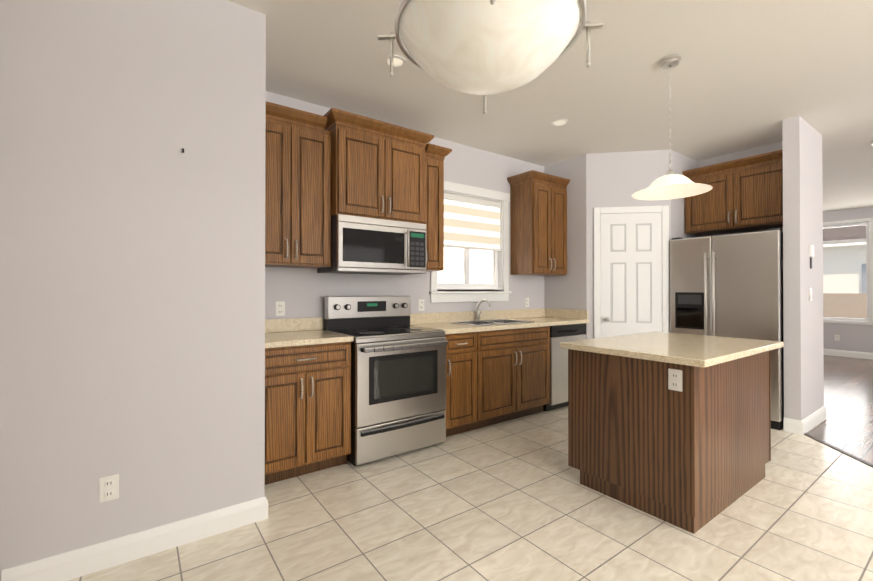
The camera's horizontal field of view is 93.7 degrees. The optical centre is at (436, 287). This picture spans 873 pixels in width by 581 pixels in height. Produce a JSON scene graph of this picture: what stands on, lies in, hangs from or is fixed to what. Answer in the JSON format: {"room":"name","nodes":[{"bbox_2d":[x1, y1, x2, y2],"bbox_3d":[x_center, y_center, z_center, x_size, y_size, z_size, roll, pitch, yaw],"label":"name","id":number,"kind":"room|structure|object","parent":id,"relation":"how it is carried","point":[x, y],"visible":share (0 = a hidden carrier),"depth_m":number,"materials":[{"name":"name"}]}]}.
{"room":"kitchen","nodes":[
{"label":"kitchen","id":0,"kind":"room"},
{"bbox_2d":[0,0,823,580],"bbox_3d":[-0.837,-0.126,2.200,9.920,2.850,2.450,0,0,-36],"label":"wall","id":1,"kind":"structure","parent":0,"point":[142,288],"depth_m":2.02,"materials":[{"name":"grey paint"}]},
{"bbox_2d":[99,474,118,502],"bbox_3d":[-1.520,0.931,1.901,0.072,0.115,0.010,0,0,-36],"label":"outlet","id":2,"kind":"object","parent":1,"relation":"attached to","point":[108,488],"visible":1,"depth_m":1.90,"materials":[{"name":"white plastic"}]},
{"bbox_2d":[1,496,267,580],"bbox_3d":[-1.375,1.236,2.001,1.048,0.124,0.016,0,0,-36],"label":"baseboard","id":3,"kind":"structure","parent":1,"relation":"attached to","point":[76,563],"depth_m":1.95,"materials":[{"name":"white wood"}]},
{"bbox_2d":[276,301,284,315],"bbox_3d":[-1.244,0.166,3.262,0.072,0.115,0.010,0,0,-36],"label":"electrical outlet","id":4,"kind":"object","parent":1,"relation":"attached to","point":[280,308],"visible":1,"depth_m":3.26,"materials":[{"name":"white plastic"}]},
{"bbox_2d":[265,101,331,267],"bbox_3d":[-1.149,-0.731,3.103,0.627,1.130,0.386,0,0,-36],"label":"upper cabinet","id":5,"kind":"object","parent":1,"relation":"attached to","point":[298,144],"visible":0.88,"depth_m":3.00,"materials":[{"name":"brown wood"}]},
{"bbox_2d":[323,108,433,223],"bbox_3d":[-0.537,-0.946,3.494,0.932,0.775,0.476,0,0,-36],"label":"upper cabinet","id":6,"kind":"object","parent":1,"relation":"attached to","point":[377,169],"visible":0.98,"depth_m":3.28,"materials":[{"name":"brown wood"}]},
{"bbox_2d":[317,214,425,274],"bbox_3d":[-0.531,-0.340,3.482,0.808,0.430,0.494,0,0,-36],"label":"microwave","id":7,"kind":"object","parent":6,"relation":"attached to","point":[363,245],"visible":0.98,"depth_m":3.28,"materials":[{"name":"grey metal"}]},
{"bbox_2d":[418,299,423,310],"bbox_3d":[-0.148,0.170,4.058,0.072,0.115,0.010,0,0,-36],"label":"electrical outlet","id":8,"kind":"object","parent":1,"relation":"attached to","point":[420,304],"visible":1,"depth_m":4.05,"materials":[{"name":"white plastic"}]},
{"bbox_2d":[425,143,451,271],"bbox_3d":[-0.099,-0.726,3.866,0.325,1.130,0.386,0,0,-36],"label":"upper cabinet","id":9,"kind":"object","parent":1,"relation":"attached to","point":[435,155],"visible":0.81,"depth_m":3.74,"materials":[{"name":"brown wood"}]},
{"bbox_2d":[429,181,511,302],"bbox_3d":[0.363,-0.474,4.486,1.146,1.255,0.166,0,0,-36],"label":"kitchen window","id":10,"kind":"structure","parent":1,"relation":"in","point":[466,277],"depth_m":4.54,"materials":[{"name":"white plastic"}]},
{"bbox_2d":[444,193,500,250],"bbox_3d":[0.368,-0.708,4.481,0.916,0.564,0.046,0,0,-36],"label":"window blind","id":11,"kind":"object","parent":10,"relation":"attached to","point":[471,223],"visible":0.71,"depth_m":4.48,"materials":[{"name":"white fabric"}]},
{"bbox_2d":[525,298,528,306],"bbox_3d":[1.102,0.176,4.966,0.072,0.115,0.010,0,0,-36],"label":"electrical outlet","id":12,"kind":"object","parent":1,"relation":"attached to","point":[526,302],"visible":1,"depth_m":4.96,"materials":[{"name":"white plastic"}]},
{"bbox_2d":[507,170,569,275],"bbox_3d":[1.205,-0.720,4.814,0.664,1.130,0.386,0,0,-36],"label":"upper cabinet","id":13,"kind":"object","parent":1,"relation":"attached to","point":[538,223],"visible":1,"depth_m":4.68,"materials":[{"name":"brown wood"}]},
{"bbox_2d":[600,212,661,337],"bbox_3d":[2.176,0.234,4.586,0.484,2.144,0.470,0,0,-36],"label":"pantry door","id":14,"kind":"structure","parent":1,"relation":"in","point":[631,273],"depth_m":4.59,"materials":[{"name":"white wood"}]},
{"bbox_2d":[594,205,668,338],"bbox_3d":[2.182,0.200,4.591,0.794,2.227,0.020,0,0,9],"label":"door frame","id":15,"kind":"structure","parent":1,"relation":"attached to","point":[664,210],"depth_m":4.59,"materials":[{"name":"white wood"}]},
{"bbox_2d":[682,149,782,235],"bbox_3d":[3.276,-0.987,4.430,0.404,0.710,0.969,0,0,-36],"label":"upper cabinet","id":16,"kind":"object","parent":1,"relation":"attached to","point":[744,194],"visible":0.73,"depth_m":4.30,"materials":[{"name":"brown wood"}]},
{"bbox_2d":[793,406,825,434],"bbox_3d":[3.564,1.247,3.877,0.814,0.124,0.036,0,0,-36],"label":"baseboard","id":17,"kind":"structure","parent":1,"relation":"attached to","point":[804,426],"depth_m":3.76,"materials":[{"name":"white wood"}]},
{"bbox_2d":[809,288,811,300],"bbox_3d":[3.511,0.059,3.837,0.075,0.120,0.010,0,0,-36],"label":"switch","id":18,"kind":"object","parent":1,"relation":"attached to","point":[810,294],"visible":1,"depth_m":3.83,"materials":[{"name":"white plastic"}]},
{"bbox_2d":[809,245,813,268],"bbox_3d":[3.514,-0.291,3.834,0.080,0.220,0.022,0,0,-36],"label":"thermostat","id":19,"kind":"object","parent":1,"relation":"attached to","point":[811,251],"visible":0.96,"depth_m":3.82,"materials":[{"name":"white plastic"}]},
{"bbox_2d":[68,406,872,580],"bbox_3d":[0.398,1.287,0.560,9.800,0.004,6.700,0,0,-36],"label":"floor","id":20,"kind":"structure","parent":0,"point":[512,500],"depth_m":2.21,"materials":[{"name":"beige tile"}]},
{"bbox_2d":[265,342,350,484],"bbox_3d":[-1.052,0.846,2.997,0.672,0.916,0.656,0,0,-36],"label":"base cabinet","id":21,"kind":"object","parent":20,"relation":"on","point":[307,409],"visible":0.81,"depth_m":2.77,"materials":[{"name":"brown wood"}]},
{"bbox_2d":[265,317,353,347],"bbox_3d":[-1.057,0.315,3.010,0.676,0.143,0.634,0,0,-36],"label":"countertop","id":22,"kind":"structure","parent":21,"relation":"on","point":[286,332],"depth_m":3.14,"materials":[{"name":"stone"}]},
{"bbox_2d":[324,296,447,465],"bbox_3d":[-0.407,0.689,3.385,0.810,1.235,0.720,0,0,-36],"label":"range","id":23,"kind":"object","parent":20,"relation":"on","point":[398,383],"visible":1,"depth_m":3.18,"materials":[{"name":"silver metal"}]},
{"bbox_2d":[444,331,483,436],"bbox_3d":[0.056,0.851,3.825,0.442,0.916,0.619,0,0,-36],"label":"base cabinet","id":24,"kind":"object","parent":20,"relation":"on","point":[464,409],"depth_m":3.59,"materials":[{"name":"brown wood"}]},
{"bbox_2d":[484,326,549,426],"bbox_3d":[0.572,0.853,4.199,1.080,0.916,0.619,0,0,-36],"label":"base cabinet","id":25,"kind":"object","parent":20,"relation":"on","point":[495,376],"depth_m":3.97,"materials":[{"name":"brown wood"}]},
{"bbox_2d":[410,308,588,333],"bbox_3d":[0.713,0.323,4.296,2.062,0.143,0.634,0,0,-36],"label":"countertop","id":26,"kind":"structure","parent":25,"relation":"on","point":[541,317],"depth_m":4.34,"materials":[{"name":"stone"}]},
{"bbox_2d":[475,299,490,320],"bbox_3d":[0.522,0.234,4.346,0.124,0.232,0.229,0,0,-36],"label":"faucet","id":27,"kind":"object","parent":26,"relation":"on","point":[478,312],"visible":1,"depth_m":4.38,"materials":[{"name":"silver metal"}]},
{"bbox_2d":[447,319,534,325],"bbox_3d":[0.566,0.444,4.229,0.800,0.189,0.470,0,0,-36],"label":"sink","id":28,"kind":"object","parent":26,"relation":"in","point":[492,322],"visible":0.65,"depth_m":4.29,"materials":[{"name":"silver metal"}]},
{"bbox_2d":[543,323,585,410],"bbox_3d":[1.268,0.858,4.687,0.613,0.912,0.630,0,0,-36],"label":"dishwasher","id":29,"kind":"object","parent":20,"relation":"on","point":[559,334],"visible":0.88,"depth_m":4.35,"materials":[{"name":"grey metal"}]},
{"bbox_2d":[568,349,770,533],"bbox_3d":[1.604,0.856,2.816,1.208,0.893,0.794,0,0,-36],"label":"kitchen island","id":30,"kind":"object","parent":20,"relation":"on","point":[694,456],"visible":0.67,"depth_m":2.41,"materials":[{"name":"brown wood"}]},
{"bbox_2d":[560,331,783,367],"bbox_3d":[1.618,0.390,2.800,1.290,0.038,0.880,0,0,-36],"label":"island countertop","id":31,"kind":"structure","parent":30,"relation":"on","point":[703,351],"depth_m":2.58,"materials":[{"name":"stone"}]},
{"bbox_2d":[668,368,681,391],"bbox_3d":[1.293,0.499,2.217,0.010,0.115,0.072,0,0,-36],"label":"outlet","id":32,"kind":"object","parent":30,"relation":"attached to","point":[675,379],"visible":1,"depth_m":2.21,"materials":[{"name":"white plastic"}]},
{"bbox_2d":[670,228,783,429],"bbox_3d":[3.103,0.382,4.296,0.778,1.860,0.951,0,0,-36],"label":"fridge","id":33,"kind":"object","parent":20,"relation":"on","point":[730,285],"visible":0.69,"depth_m":4.01,"materials":[{"name":"grey metal"}]},
{"bbox_2d":[228,0,872,211],"bbox_3d":[2.703,-1.611,2.254,15.700,0.120,6.900,0,0,-36],"label":"ceiling","id":34,"kind":"structure","parent":0,"point":[747,74],"depth_m":3.10,"materials":[{"name":"beige paint"}]},
{"bbox_2d":[384,55,405,67],"bbox_3d":[-0.283,-1.542,2.791,0.150,0.009,0.150,0,0,-36],"label":"recessed light","id":35,"kind":"object","parent":34,"relation":"in","point":[399,61],"visible":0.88,"depth_m":2.78,"materials":[{"name":"white plastic"}]},
{"bbox_2d":[378,0,603,113],"bbox_3d":[0.167,-1.111,1.335,0.604,0.890,0.604,0,0,-36],"label":"ceiling light","id":36,"kind":"object","parent":34,"relation":"hanging from","point":[484,48],"visible":1,"depth_m":1.21,"materials":[{"name":"white glass"}]},
{"bbox_2d":[551,119,567,125],"bbox_3d":[1.145,-1.536,3.803,0.150,0.009,0.150,0,0,-36],"label":"recessed light","id":37,"kind":"object","parent":34,"relation":"in","point":[558,122],"visible":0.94,"depth_m":3.79,"materials":[{"name":"white glass"}]},
{"bbox_2d":[632,55,712,199],"bbox_3d":[1.588,-1.097,2.781,0.476,0.900,0.476,0,0,-36],"label":"pendant light","id":38,"kind":"object","parent":34,"relation":"hanging from","point":[670,185],"visible":1,"depth_m":2.78,"materials":[{"name":"white glass"}]},
{"bbox_2d":[807,355,872,463],"bbox_3d":[2.703,1.349,2.235,15.700,0.100,6.900,0,0,-36],"label":"floor","id":39,"kind":"structure","parent":0,"point":[846,425],"depth_m":4.53,"materials":[{"name":"brown wood"}]},
{"bbox_2d":[804,433,872,466],"bbox_3d":[2.898,1.288,1.206,0.040,0.010,5.000,0,0,9],"label":"threshold strip","id":40,"kind":"object","parent":39,"relation":"on","point":[842,451],"depth_m":3.26,"materials":[{"name":"brown"}]},
{"bbox_2d":[823,206,872,352],"bbox_3d":[2.703,-0.126,2.244,15.700,2.850,6.900,0,0,-36],"label":"wall","id":41,"kind":"structure","parent":0,"point":[857,337],"depth_m":7.88,"materials":[{"name":"grey paint"}]},
{"bbox_2d":[835,335,839,340],"bbox_3d":[7.837,0.975,8.007,0.010,0.115,0.072,0,0,-36],"label":"outlet","id":42,"kind":"object","parent":41,"relation":"attached to","point":[837,337],"visible":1,"depth_m":8.00,"materials":[{"name":"white plastic"}]},
{"bbox_2d":[823,222,869,321],"bbox_3d":[8.772,-0.312,6.840,0.060,1.880,3.900,0,0,-36],"label":"living room window","id":43,"kind":"structure","parent":41,"relation":"in","point":[867,258],"depth_m":7.86,"materials":[{"name":"glass"}]},
{"bbox_2d":[823,218,872,324],"bbox_3d":[8.715,-0.312,6.798,0.020,2.000,4.020,0,0,-36],"label":"window frame","id":44,"kind":"structure","parent":41,"relation":"in","point":[870,220],"depth_m":7.64,"materials":[{"name":"white wood"}]},
{"bbox_2d":[823,349,872,359],"bbox_3d":[8.805,1.265,6.669,0.016,0.124,6.660,0,0,-36],"label":"baseboard","id":45,"kind":"structure","parent":41,"relation":"attached to","point":[842,353],"depth_m":7.87,"materials":[{"name":"white wood"}]},
{"label":"outside","id":46,"kind":"structure","parent":0,"visible":0},
{"bbox_2d":[438,247,492,283],"bbox_3d":[-1.062,-1.170,7.179,9.000,7.000,0.100,0,0,-36],"label":"neighbor siding","id":47,"kind":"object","parent":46,"point":[473,267],"depth_m":8.39,"materials":[{"name":"white"}]},
{"bbox_2d":[823,225,866,318],"bbox_3d":[24.753,-1.295,19.199,39.500,6.000,30.000,0,0,-36],"label":"houses","id":48,"kind":"structure","parent":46,"point":[859,285],"depth_m":14.20,"materials":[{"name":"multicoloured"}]}
]}

